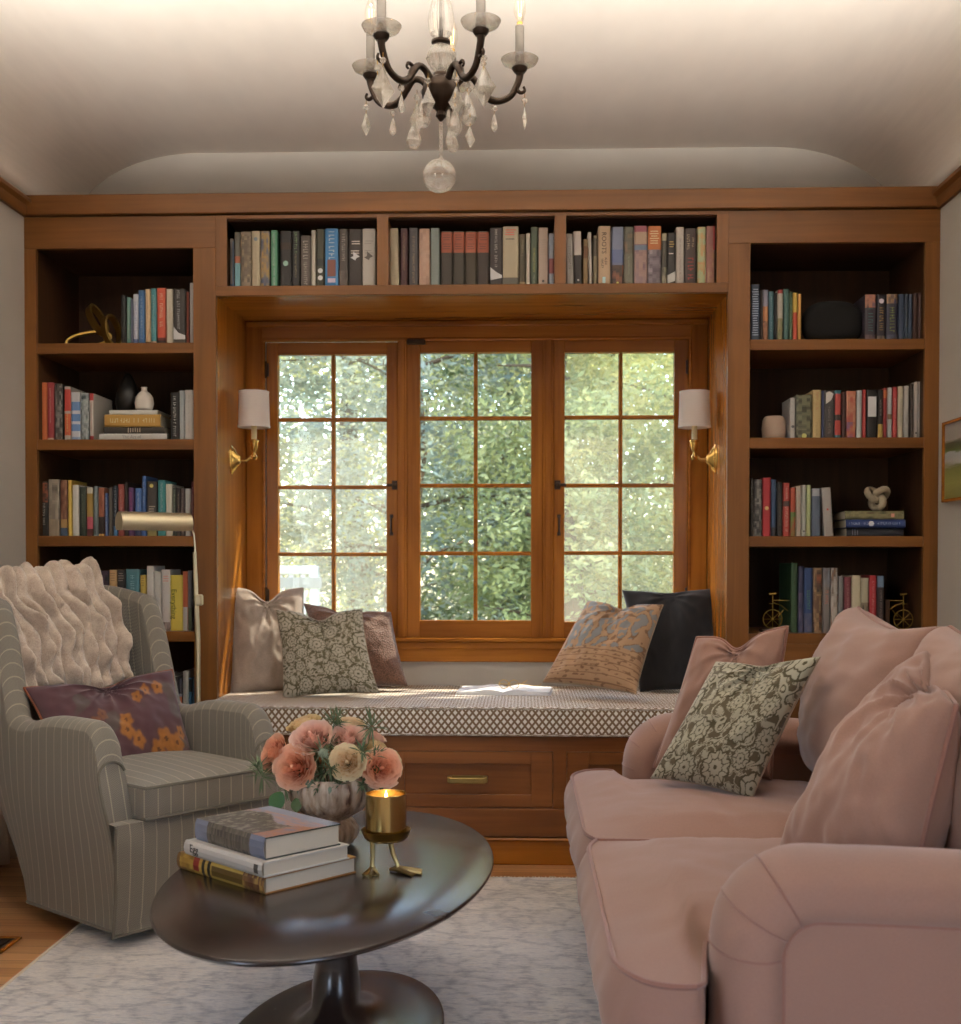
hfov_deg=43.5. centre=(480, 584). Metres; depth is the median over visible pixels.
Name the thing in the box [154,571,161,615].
book
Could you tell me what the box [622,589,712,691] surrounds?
throw pillow
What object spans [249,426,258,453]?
candle
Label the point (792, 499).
book
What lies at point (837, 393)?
book
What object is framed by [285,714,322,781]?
rose
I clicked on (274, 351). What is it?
window
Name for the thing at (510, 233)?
book
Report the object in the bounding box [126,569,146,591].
book
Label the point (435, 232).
book
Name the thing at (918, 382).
book
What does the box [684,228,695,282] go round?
book
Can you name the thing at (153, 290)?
book
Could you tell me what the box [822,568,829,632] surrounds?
book
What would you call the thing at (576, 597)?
tree
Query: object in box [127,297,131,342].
book
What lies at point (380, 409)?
tree
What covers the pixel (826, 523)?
book
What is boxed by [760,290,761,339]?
book
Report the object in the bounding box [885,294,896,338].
book
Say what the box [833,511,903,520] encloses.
book
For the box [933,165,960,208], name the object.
trim
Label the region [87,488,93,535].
book
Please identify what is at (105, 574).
book
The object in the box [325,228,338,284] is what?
book
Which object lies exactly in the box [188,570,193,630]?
book
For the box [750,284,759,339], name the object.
book
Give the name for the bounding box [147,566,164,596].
book
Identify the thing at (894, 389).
book
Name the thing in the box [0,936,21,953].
floor vent
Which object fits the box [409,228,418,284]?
book
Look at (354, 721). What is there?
rose
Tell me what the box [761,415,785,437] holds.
ribbed pot
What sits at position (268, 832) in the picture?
book
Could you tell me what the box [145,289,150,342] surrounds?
book
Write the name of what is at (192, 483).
book
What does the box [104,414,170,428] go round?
book
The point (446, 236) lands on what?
book
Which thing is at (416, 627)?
window
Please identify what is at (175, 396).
book
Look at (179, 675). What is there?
book
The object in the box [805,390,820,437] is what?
book
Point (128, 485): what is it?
book
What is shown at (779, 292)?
book
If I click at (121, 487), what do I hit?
book
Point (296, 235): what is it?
book
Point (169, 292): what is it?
book
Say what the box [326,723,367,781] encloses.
rose
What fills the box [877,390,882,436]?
book
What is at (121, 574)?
book
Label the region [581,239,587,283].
book
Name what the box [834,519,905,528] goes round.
book
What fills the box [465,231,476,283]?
book
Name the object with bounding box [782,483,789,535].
book
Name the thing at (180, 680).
book
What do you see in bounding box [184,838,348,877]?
book
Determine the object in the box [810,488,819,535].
book
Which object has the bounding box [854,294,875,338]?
book
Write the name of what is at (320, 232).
book
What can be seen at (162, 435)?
book
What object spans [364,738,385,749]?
rose
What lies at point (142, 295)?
book
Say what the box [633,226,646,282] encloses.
book
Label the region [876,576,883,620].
book
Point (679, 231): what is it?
book
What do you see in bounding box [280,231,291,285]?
book
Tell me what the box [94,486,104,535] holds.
book
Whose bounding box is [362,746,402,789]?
rose
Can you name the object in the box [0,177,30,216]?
trim
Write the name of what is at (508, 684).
eyeglasses
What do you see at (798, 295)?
book
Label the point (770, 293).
book
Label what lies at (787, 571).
book
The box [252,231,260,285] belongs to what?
book
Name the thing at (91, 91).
ceiling
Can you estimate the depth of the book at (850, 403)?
4.30 m
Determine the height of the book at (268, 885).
0.034 m
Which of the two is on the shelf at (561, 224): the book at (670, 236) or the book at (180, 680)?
the book at (670, 236)
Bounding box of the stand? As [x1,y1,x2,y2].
[361,826,422,877]
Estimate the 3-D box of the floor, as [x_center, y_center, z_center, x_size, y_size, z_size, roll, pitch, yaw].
[-0.119,1.056,1.349,3.570,0.120,7.450,0,1,2]
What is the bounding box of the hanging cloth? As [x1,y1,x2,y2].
[0,809,16,864]
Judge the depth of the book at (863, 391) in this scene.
4.29 m
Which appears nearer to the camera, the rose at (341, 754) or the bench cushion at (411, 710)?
the rose at (341, 754)
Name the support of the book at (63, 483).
on the bookcase at (71, 264)
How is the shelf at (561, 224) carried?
attached to the bookcase at (71, 264)
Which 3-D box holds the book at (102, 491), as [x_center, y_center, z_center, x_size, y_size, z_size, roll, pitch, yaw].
[-1.382,-0.266,4.472,0.021,0.177,0.148,0,1,2]
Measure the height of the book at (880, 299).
0.166 m
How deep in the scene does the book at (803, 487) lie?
4.31 m
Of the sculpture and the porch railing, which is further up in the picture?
the sculpture
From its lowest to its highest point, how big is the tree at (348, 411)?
6.708 m
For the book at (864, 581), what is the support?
on the bookcase at (817, 255)
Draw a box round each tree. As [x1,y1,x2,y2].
[280,354,525,616]
[280,354,576,619]
[280,356,361,607]
[347,354,672,619]
[421,354,672,620]
[423,354,672,617]
[500,354,672,607]
[623,354,672,580]
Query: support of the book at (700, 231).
on the shelf at (561, 224)
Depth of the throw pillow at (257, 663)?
4.58 m
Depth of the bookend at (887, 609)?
4.34 m
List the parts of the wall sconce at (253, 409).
arm, lamp shade, shade trim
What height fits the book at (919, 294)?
0.170 m
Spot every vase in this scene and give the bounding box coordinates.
[115,373,138,409]
[135,387,153,409]
[288,769,373,843]
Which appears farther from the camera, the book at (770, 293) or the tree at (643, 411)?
the tree at (643, 411)
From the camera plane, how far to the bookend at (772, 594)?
4.36 m
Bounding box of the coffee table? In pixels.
[150,810,493,1023]
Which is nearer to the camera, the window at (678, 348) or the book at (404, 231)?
the book at (404, 231)
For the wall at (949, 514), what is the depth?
4.13 m
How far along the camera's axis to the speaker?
4.31 m
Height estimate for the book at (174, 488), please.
0.178 m
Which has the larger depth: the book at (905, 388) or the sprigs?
the book at (905, 388)
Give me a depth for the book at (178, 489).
4.39 m
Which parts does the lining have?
panel, panel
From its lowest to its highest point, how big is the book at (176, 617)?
0.202 m
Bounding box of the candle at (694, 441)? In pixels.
[689,426,698,453]
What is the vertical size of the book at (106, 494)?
0.157 m
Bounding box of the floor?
[0,857,576,986]
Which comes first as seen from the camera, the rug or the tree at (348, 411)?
the rug
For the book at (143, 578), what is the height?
0.203 m
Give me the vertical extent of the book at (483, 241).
0.201 m
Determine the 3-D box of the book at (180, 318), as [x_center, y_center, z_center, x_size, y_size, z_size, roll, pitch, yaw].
[-1.091,-0.972,4.445,0.043,0.203,0.142,0,1,2]
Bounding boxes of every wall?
[0,175,25,567]
[89,147,882,685]
[937,192,960,630]
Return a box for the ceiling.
[0,0,960,194]
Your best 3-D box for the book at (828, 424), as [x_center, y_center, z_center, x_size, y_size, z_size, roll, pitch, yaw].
[1.247,-0.607,4.374,0.034,0.173,0.153,0,1,2]
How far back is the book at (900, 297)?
4.29 m
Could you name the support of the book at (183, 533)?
on the bookcase at (71, 264)
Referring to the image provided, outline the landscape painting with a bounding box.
[941,417,960,502]
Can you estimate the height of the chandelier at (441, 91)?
0.709 m
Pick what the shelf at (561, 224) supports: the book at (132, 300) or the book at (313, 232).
the book at (313, 232)
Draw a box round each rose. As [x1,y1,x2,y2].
[260,732,285,772]
[272,743,316,790]
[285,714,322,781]
[288,720,332,769]
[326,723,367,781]
[328,742,366,781]
[338,716,365,727]
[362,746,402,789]
[364,729,386,752]
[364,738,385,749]
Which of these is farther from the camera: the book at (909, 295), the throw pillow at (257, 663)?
the throw pillow at (257, 663)
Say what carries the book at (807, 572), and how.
on the bookcase at (817, 255)
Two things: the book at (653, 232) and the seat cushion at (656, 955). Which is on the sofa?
the seat cushion at (656, 955)
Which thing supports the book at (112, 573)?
on the bookcase at (71, 264)
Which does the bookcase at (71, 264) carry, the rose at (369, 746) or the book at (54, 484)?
the book at (54, 484)
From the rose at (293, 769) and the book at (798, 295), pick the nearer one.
the rose at (293, 769)
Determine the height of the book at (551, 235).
0.192 m
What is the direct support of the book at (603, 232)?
on the shelf at (561, 224)
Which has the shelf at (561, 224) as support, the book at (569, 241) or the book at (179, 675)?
the book at (569, 241)
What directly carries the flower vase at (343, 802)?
on the coffee table
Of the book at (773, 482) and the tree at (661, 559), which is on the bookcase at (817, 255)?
the book at (773, 482)
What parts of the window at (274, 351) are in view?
handle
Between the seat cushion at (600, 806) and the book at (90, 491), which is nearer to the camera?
the seat cushion at (600, 806)
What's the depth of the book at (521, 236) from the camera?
4.33 m
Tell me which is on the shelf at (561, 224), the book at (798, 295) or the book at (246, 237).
the book at (246, 237)
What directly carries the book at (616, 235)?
on the shelf at (561, 224)
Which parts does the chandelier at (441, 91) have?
arm, arm, bead chain, arm, arm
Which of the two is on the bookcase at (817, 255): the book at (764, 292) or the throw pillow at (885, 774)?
the book at (764, 292)
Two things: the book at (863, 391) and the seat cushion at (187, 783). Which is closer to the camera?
the seat cushion at (187, 783)
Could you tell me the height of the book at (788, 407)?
0.146 m
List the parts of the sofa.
arm, arm panel, arm, arm panel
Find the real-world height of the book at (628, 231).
0.212 m
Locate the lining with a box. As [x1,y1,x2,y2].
[217,294,726,697]
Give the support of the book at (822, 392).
on the bookcase at (817, 255)
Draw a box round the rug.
[0,876,601,1023]
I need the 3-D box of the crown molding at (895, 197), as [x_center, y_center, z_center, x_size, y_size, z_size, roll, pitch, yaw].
[-0.008,-1.363,4.496,3.257,0.071,0.466,0,1,2]
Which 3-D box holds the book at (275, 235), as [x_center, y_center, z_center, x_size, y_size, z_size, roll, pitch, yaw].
[-0.745,-1.176,4.426,0.022,0.212,0.136,0,1,2]
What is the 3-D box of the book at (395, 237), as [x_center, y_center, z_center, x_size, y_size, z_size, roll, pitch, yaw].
[-0.309,-1.177,4.412,0.031,0.214,0.138,-1,1,2]
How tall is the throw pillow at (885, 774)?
0.403 m
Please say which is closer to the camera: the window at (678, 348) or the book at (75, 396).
the book at (75, 396)
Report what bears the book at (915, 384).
on the bookcase at (817, 255)
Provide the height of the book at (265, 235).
0.208 m
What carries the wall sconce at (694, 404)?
attached to the lining
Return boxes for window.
[245,319,707,661]
[265,342,397,636]
[553,340,687,637]
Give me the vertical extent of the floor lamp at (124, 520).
1.180 m
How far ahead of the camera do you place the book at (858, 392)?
4.29 m
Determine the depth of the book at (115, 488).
4.40 m
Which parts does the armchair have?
panel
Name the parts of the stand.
leg, dish, leg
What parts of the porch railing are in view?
rail, post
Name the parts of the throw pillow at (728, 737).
panel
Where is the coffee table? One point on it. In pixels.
(326, 924)
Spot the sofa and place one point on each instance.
(694, 909)
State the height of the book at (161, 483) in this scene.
0.204 m
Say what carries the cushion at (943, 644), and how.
on the sofa
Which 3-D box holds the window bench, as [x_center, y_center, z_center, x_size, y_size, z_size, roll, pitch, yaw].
[-0.039,0.725,4.390,1.975,0.432,0.656,0,1,2]
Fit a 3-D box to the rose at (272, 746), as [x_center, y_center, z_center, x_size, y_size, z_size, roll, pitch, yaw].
[-0.426,0.420,2.749,0.162,0.160,0.077,0,1,2]
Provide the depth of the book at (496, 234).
4.33 m
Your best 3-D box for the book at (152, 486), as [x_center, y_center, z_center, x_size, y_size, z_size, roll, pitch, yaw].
[-1.196,-0.277,4.467,0.036,0.200,0.153,0,1,2]
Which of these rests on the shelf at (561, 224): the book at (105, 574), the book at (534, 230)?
the book at (534, 230)
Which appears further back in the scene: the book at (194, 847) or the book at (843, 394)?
the book at (843, 394)
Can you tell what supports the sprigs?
in the flower vase at (343, 802)
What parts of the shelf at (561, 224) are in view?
panel, panel, rail, rail, panel, panel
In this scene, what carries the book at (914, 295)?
on the bookcase at (817, 255)
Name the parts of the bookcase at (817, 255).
shelf, rail, panel, rail, shelf, panel, shelf, shelf, panel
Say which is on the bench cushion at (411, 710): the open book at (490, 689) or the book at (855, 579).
the open book at (490, 689)
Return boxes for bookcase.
[24,215,217,702]
[726,209,940,717]
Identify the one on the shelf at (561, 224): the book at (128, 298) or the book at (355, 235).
the book at (355, 235)
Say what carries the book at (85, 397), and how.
on the bookcase at (71, 264)
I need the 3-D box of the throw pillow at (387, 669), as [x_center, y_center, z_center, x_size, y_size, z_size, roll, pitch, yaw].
[-0.488,0.240,4.652,0.452,0.328,0.177,0,1,9]
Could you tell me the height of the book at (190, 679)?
0.177 m
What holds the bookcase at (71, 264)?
on the floor
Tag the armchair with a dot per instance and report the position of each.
(96, 831)
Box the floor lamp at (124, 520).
[115,511,202,702]
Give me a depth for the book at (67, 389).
4.40 m
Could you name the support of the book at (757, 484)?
on the bookcase at (817, 255)
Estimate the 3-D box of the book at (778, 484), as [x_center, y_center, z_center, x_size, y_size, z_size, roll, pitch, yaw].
[1.073,-0.269,4.383,0.018,0.193,0.147,0,1,2]
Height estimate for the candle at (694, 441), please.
0.136 m
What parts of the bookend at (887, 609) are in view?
bicycle frame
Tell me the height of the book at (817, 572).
0.232 m
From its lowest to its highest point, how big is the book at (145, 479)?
0.220 m
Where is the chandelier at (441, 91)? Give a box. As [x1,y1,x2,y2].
[352,0,538,192]
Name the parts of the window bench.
drawer, pull, drawer, board, drawer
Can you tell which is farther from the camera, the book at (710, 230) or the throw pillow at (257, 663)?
the throw pillow at (257, 663)
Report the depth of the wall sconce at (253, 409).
4.50 m
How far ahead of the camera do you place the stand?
2.51 m
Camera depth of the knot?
4.34 m
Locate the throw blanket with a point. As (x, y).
(71, 629)
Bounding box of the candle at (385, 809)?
[365,789,406,843]
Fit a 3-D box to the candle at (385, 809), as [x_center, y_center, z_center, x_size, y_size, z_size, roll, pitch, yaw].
[-0.198,0.483,2.527,0.086,0.104,0.086,0,1,2]
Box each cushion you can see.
[122,750,277,817]
[215,685,679,736]
[564,770,808,872]
[576,837,781,1023]
[797,607,942,771]
[913,627,960,848]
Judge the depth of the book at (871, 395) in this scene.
4.29 m
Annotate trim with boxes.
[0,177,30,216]
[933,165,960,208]
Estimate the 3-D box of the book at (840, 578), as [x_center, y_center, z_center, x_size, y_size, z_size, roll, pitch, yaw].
[1.292,0.071,4.383,0.016,0.202,0.149,0,1,2]
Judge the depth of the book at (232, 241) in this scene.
4.37 m
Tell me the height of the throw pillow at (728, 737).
0.340 m
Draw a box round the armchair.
[0,585,293,939]
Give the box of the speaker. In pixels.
[801,301,861,338]
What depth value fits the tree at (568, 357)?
12.66 m
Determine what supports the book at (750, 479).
on the bookcase at (817, 255)
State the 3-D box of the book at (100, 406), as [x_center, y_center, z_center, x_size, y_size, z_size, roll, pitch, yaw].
[-1.415,-0.612,4.495,0.014,0.173,0.205,0,1,2]
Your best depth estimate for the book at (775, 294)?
4.30 m
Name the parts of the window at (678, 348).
handle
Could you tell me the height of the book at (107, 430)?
0.025 m
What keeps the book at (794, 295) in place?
on the bookcase at (817, 255)
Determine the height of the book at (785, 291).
0.187 m
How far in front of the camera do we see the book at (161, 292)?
4.38 m
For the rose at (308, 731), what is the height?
0.190 m
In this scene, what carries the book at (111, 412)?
on the book at (158, 420)
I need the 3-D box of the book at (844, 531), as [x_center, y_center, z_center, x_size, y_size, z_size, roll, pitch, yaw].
[1.414,-0.188,4.395,0.202,0.030,0.171,0,1,2]
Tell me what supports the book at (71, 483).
on the bookcase at (71, 264)
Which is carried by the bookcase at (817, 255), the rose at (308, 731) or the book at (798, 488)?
the book at (798, 488)
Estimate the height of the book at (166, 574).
0.222 m
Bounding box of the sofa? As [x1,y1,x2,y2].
[564,606,960,1023]
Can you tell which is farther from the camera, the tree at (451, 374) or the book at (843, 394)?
the tree at (451, 374)
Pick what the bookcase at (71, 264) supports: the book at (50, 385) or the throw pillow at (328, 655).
the book at (50, 385)
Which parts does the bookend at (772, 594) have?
bicycle frame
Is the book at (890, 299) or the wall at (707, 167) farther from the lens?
the wall at (707, 167)
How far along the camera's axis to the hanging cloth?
3.99 m
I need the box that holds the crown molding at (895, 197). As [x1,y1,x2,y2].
[26,186,937,216]
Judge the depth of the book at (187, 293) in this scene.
4.37 m
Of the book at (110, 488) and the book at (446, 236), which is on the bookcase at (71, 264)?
the book at (110, 488)
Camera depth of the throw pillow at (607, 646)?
4.33 m
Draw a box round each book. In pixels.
[42,382,47,439]
[43,482,48,535]
[47,382,55,439]
[49,479,60,535]
[55,384,66,439]
[60,480,67,535]
[64,386,85,439]
[68,480,86,535]
[71,392,80,439]
[73,485,91,535]
[80,487,88,535]
[81,393,89,438]
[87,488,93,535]
[90,393,111,438]
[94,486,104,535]
[99,433,170,438]
[99,488,108,535]
[101,571,108,584]
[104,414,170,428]
[104,427,170,434]
[105,493,108,535]
[109,410,170,417]
[109,487,113,535]
[109,570,116,586]
[113,486,117,535]
[117,570,125,588]
[118,484,124,535]
[121,295,126,342]
[125,482,140,535]
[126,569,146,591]
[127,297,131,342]
[129,488,134,535]
[131,299,133,342]
[134,294,138,342]
[135,488,141,535]
[139,290,145,342]
[140,575,146,593]
[142,476,157,535]
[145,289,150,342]
[147,481,157,535]
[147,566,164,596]
[151,288,156,342]
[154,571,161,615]
[157,288,166,342]
[158,480,175,535]
[162,570,180,630]
[166,289,173,342]
[166,484,183,535]
[170,575,182,630]
[171,392,179,438]
[173,289,187,342]
[173,487,176,535]
[175,673,182,687]
[177,488,180,535]
[177,851,355,894]
[178,677,182,702]
[180,390,184,438]
[181,488,185,535]
[183,571,187,630]
[183,668,193,703]
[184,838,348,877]
[185,390,193,438]
[185,489,191,535]
[186,292,189,342]
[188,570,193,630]
[189,677,193,703]
[190,283,192,342]
[191,482,193,535]
[195,806,340,859]
[230,239,234,285]
[235,232,240,285]
[241,232,251,285]
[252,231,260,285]
[261,231,270,285]
[271,230,279,285]
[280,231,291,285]
[292,231,302,285]
[301,236,311,285]
[311,230,316,285]
[317,229,324,284]
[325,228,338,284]
[339,229,348,284]
[349,229,362,284]
[363,229,376,284]
[390,228,400,284]
[401,228,408,284]
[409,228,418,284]
[419,229,430,284]
[431,228,440,284]
[441,231,452,284]
[453,231,464,284]
[455,684,552,695]
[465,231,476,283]
[477,231,489,283]
[490,228,502,283]
[503,226,518,283]
[519,234,524,283]
[526,233,529,283]
[531,227,537,283]
[538,228,547,283]
[548,233,553,283]
[566,234,573,283]
[572,231,581,283]
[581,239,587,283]
[587,232,591,283]
[591,236,596,283]
[596,226,609,282]
[610,227,622,282]
[623,227,632,282]
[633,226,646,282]
[647,226,660,282]
[661,233,666,282]
[667,233,674,282]
[674,227,683,282]
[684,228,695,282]
[696,227,705,282]
[706,226,714,282]
[749,478,752,535]
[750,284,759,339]
[753,480,761,535]
[758,478,770,535]
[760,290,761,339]
[762,290,767,338]
[768,291,773,338]
[770,480,775,535]
[773,293,776,338]
[775,290,782,338]
[776,482,781,535]
[779,563,797,632]
[782,398,794,437]
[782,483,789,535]
[783,289,788,338]
[789,292,791,338]
[789,488,795,535]
[791,486,800,535]
[792,293,796,338]
[793,395,811,437]
[797,294,800,338]
[797,566,803,632]
[801,485,805,535]
[803,568,812,632]
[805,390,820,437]
[806,485,810,535]
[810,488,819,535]
[812,568,821,632]
[820,487,832,535]
[821,391,823,437]
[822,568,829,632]
[823,390,833,437]
[830,568,837,626]
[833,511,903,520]
[834,390,840,437]
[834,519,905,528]
[834,528,903,535]
[838,576,842,613]
[841,392,845,437]
[841,575,860,607]
[843,577,850,609]
[845,391,855,437]
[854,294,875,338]
[856,390,861,437]
[860,578,868,610]
[861,575,876,615]
[862,390,865,436]
[866,390,876,436]
[876,294,884,338]
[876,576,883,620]
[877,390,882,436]
[880,388,886,436]
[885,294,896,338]
[887,388,891,436]
[892,387,896,436]
[897,294,903,338]
[897,386,902,436]
[903,386,908,436]
[904,294,907,338]
[906,382,917,436]
[907,384,912,436]
[908,294,911,338]
[912,293,917,338]
[918,293,920,338]
[918,382,919,436]
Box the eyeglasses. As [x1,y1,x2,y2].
[499,679,540,688]
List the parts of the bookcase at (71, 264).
panel, shelf, panel, shelf, shelf, rail, panel, shelf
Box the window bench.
[283,735,628,864]
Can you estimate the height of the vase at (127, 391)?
0.156 m
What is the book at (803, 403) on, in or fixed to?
on the bookcase at (817, 255)
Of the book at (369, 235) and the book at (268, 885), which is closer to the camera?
the book at (268, 885)
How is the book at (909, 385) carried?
on the bookcase at (817, 255)
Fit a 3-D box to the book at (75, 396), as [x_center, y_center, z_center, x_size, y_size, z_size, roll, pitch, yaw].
[-1.474,-0.614,4.472,0.033,0.178,0.155,0,1,2]
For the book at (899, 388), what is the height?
0.186 m
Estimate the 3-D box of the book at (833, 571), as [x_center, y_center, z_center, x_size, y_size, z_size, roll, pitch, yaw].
[1.268,0.056,4.378,0.024,0.232,0.137,0,1,2]
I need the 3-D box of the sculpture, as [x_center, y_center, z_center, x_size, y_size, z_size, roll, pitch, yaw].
[-1.434,-0.958,4.476,0.208,0.173,0.089,0,1,2]
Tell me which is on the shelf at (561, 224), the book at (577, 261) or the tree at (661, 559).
the book at (577, 261)
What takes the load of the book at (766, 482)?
on the bookcase at (817, 255)
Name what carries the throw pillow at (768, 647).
on the sofa
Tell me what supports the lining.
on the window bench
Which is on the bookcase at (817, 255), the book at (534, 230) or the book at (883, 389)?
the book at (883, 389)
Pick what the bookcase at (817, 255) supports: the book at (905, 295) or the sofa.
the book at (905, 295)
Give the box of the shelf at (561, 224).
[216,211,728,296]
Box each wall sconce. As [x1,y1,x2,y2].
[229,389,269,474]
[678,389,716,473]
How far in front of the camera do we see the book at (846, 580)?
4.31 m
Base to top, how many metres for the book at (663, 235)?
0.188 m
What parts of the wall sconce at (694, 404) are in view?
lamp shade, shade trim, arm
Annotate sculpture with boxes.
[65,303,120,342]
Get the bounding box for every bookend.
[759,593,790,631]
[884,593,912,628]
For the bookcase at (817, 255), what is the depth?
4.30 m
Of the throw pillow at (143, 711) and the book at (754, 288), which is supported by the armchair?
the throw pillow at (143, 711)
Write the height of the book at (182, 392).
0.182 m
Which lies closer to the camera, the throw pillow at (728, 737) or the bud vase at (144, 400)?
the throw pillow at (728, 737)
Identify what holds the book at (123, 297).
on the bookcase at (71, 264)
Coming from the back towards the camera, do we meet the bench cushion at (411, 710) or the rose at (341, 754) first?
the bench cushion at (411, 710)
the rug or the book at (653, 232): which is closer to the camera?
the rug
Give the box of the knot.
[864,486,890,510]
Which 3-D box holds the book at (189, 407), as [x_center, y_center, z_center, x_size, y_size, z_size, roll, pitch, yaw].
[-1.057,-0.616,4.450,0.032,0.183,0.142,0,1,2]
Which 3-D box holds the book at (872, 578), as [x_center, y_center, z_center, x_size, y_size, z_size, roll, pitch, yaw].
[1.405,0.069,4.380,0.025,0.205,0.152,0,1,2]
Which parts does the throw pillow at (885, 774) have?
panel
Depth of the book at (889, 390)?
4.29 m
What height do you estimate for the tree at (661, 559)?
6.286 m
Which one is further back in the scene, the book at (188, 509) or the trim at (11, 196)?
the book at (188, 509)
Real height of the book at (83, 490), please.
0.180 m
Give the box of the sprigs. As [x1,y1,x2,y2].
[244,705,390,811]
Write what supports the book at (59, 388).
on the bookcase at (71, 264)
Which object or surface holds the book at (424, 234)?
on the shelf at (561, 224)
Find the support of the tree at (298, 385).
on the ground
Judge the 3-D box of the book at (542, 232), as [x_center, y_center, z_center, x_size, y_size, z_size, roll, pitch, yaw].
[0.228,-1.175,4.393,0.034,0.212,0.138,0,1,2]
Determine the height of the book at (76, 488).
0.187 m
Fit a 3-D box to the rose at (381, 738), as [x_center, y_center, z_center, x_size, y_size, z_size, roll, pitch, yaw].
[-0.276,0.419,2.789,0.132,0.163,0.065,-1,1,-38]
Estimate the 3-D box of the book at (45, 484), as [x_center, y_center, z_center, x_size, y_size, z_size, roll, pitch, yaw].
[-1.594,-0.277,4.479,0.028,0.199,0.150,0,1,2]
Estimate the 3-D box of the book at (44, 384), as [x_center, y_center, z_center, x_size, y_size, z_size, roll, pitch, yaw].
[-1.592,-0.632,4.470,0.021,0.213,0.142,0,1,2]
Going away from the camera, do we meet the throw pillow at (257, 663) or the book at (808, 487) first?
the book at (808, 487)
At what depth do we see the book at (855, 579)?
4.31 m
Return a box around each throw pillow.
[23,669,190,755]
[230,587,303,692]
[276,609,378,696]
[304,603,407,685]
[543,600,662,694]
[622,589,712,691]
[650,656,820,795]
[653,625,788,779]
[780,651,960,847]
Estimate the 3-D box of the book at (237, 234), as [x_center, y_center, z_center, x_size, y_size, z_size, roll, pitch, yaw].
[-0.878,-1.173,4.442,0.020,0.205,0.157,0,1,2]
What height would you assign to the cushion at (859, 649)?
0.445 m
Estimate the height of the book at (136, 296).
0.185 m
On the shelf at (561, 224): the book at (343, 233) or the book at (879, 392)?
the book at (343, 233)
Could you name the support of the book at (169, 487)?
on the bookcase at (71, 264)
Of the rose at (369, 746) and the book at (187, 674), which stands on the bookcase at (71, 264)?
the book at (187, 674)
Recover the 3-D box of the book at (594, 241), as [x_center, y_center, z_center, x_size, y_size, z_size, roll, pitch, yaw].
[0.414,-1.160,4.388,0.013,0.182,0.139,0,1,2]
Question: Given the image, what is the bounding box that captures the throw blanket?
[0,556,133,687]
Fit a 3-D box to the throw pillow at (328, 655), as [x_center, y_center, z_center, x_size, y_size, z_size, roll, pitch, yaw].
[-0.566,0.254,4.426,0.406,0.322,0.181,0,1,2]
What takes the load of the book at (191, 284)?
on the bookcase at (71, 264)
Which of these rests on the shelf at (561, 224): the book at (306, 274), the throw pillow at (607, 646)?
the book at (306, 274)
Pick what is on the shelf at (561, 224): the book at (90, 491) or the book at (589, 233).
the book at (589, 233)
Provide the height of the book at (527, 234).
0.192 m
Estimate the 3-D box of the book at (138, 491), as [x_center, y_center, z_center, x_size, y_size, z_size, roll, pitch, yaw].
[-1.246,-0.264,4.467,0.023,0.175,0.150,0,1,2]
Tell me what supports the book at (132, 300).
on the bookcase at (71, 264)
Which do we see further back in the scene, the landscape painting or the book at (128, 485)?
the book at (128, 485)
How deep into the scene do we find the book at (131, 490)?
4.39 m
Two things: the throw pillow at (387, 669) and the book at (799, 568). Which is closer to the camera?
the book at (799, 568)
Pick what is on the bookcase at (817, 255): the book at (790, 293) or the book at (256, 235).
the book at (790, 293)
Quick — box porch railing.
[280,566,321,614]
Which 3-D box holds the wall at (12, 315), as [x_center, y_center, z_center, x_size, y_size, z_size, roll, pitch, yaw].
[-1.824,-0.458,1.433,0.151,2.900,7.350,0,1,2]
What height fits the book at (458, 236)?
0.202 m
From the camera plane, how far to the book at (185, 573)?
4.39 m

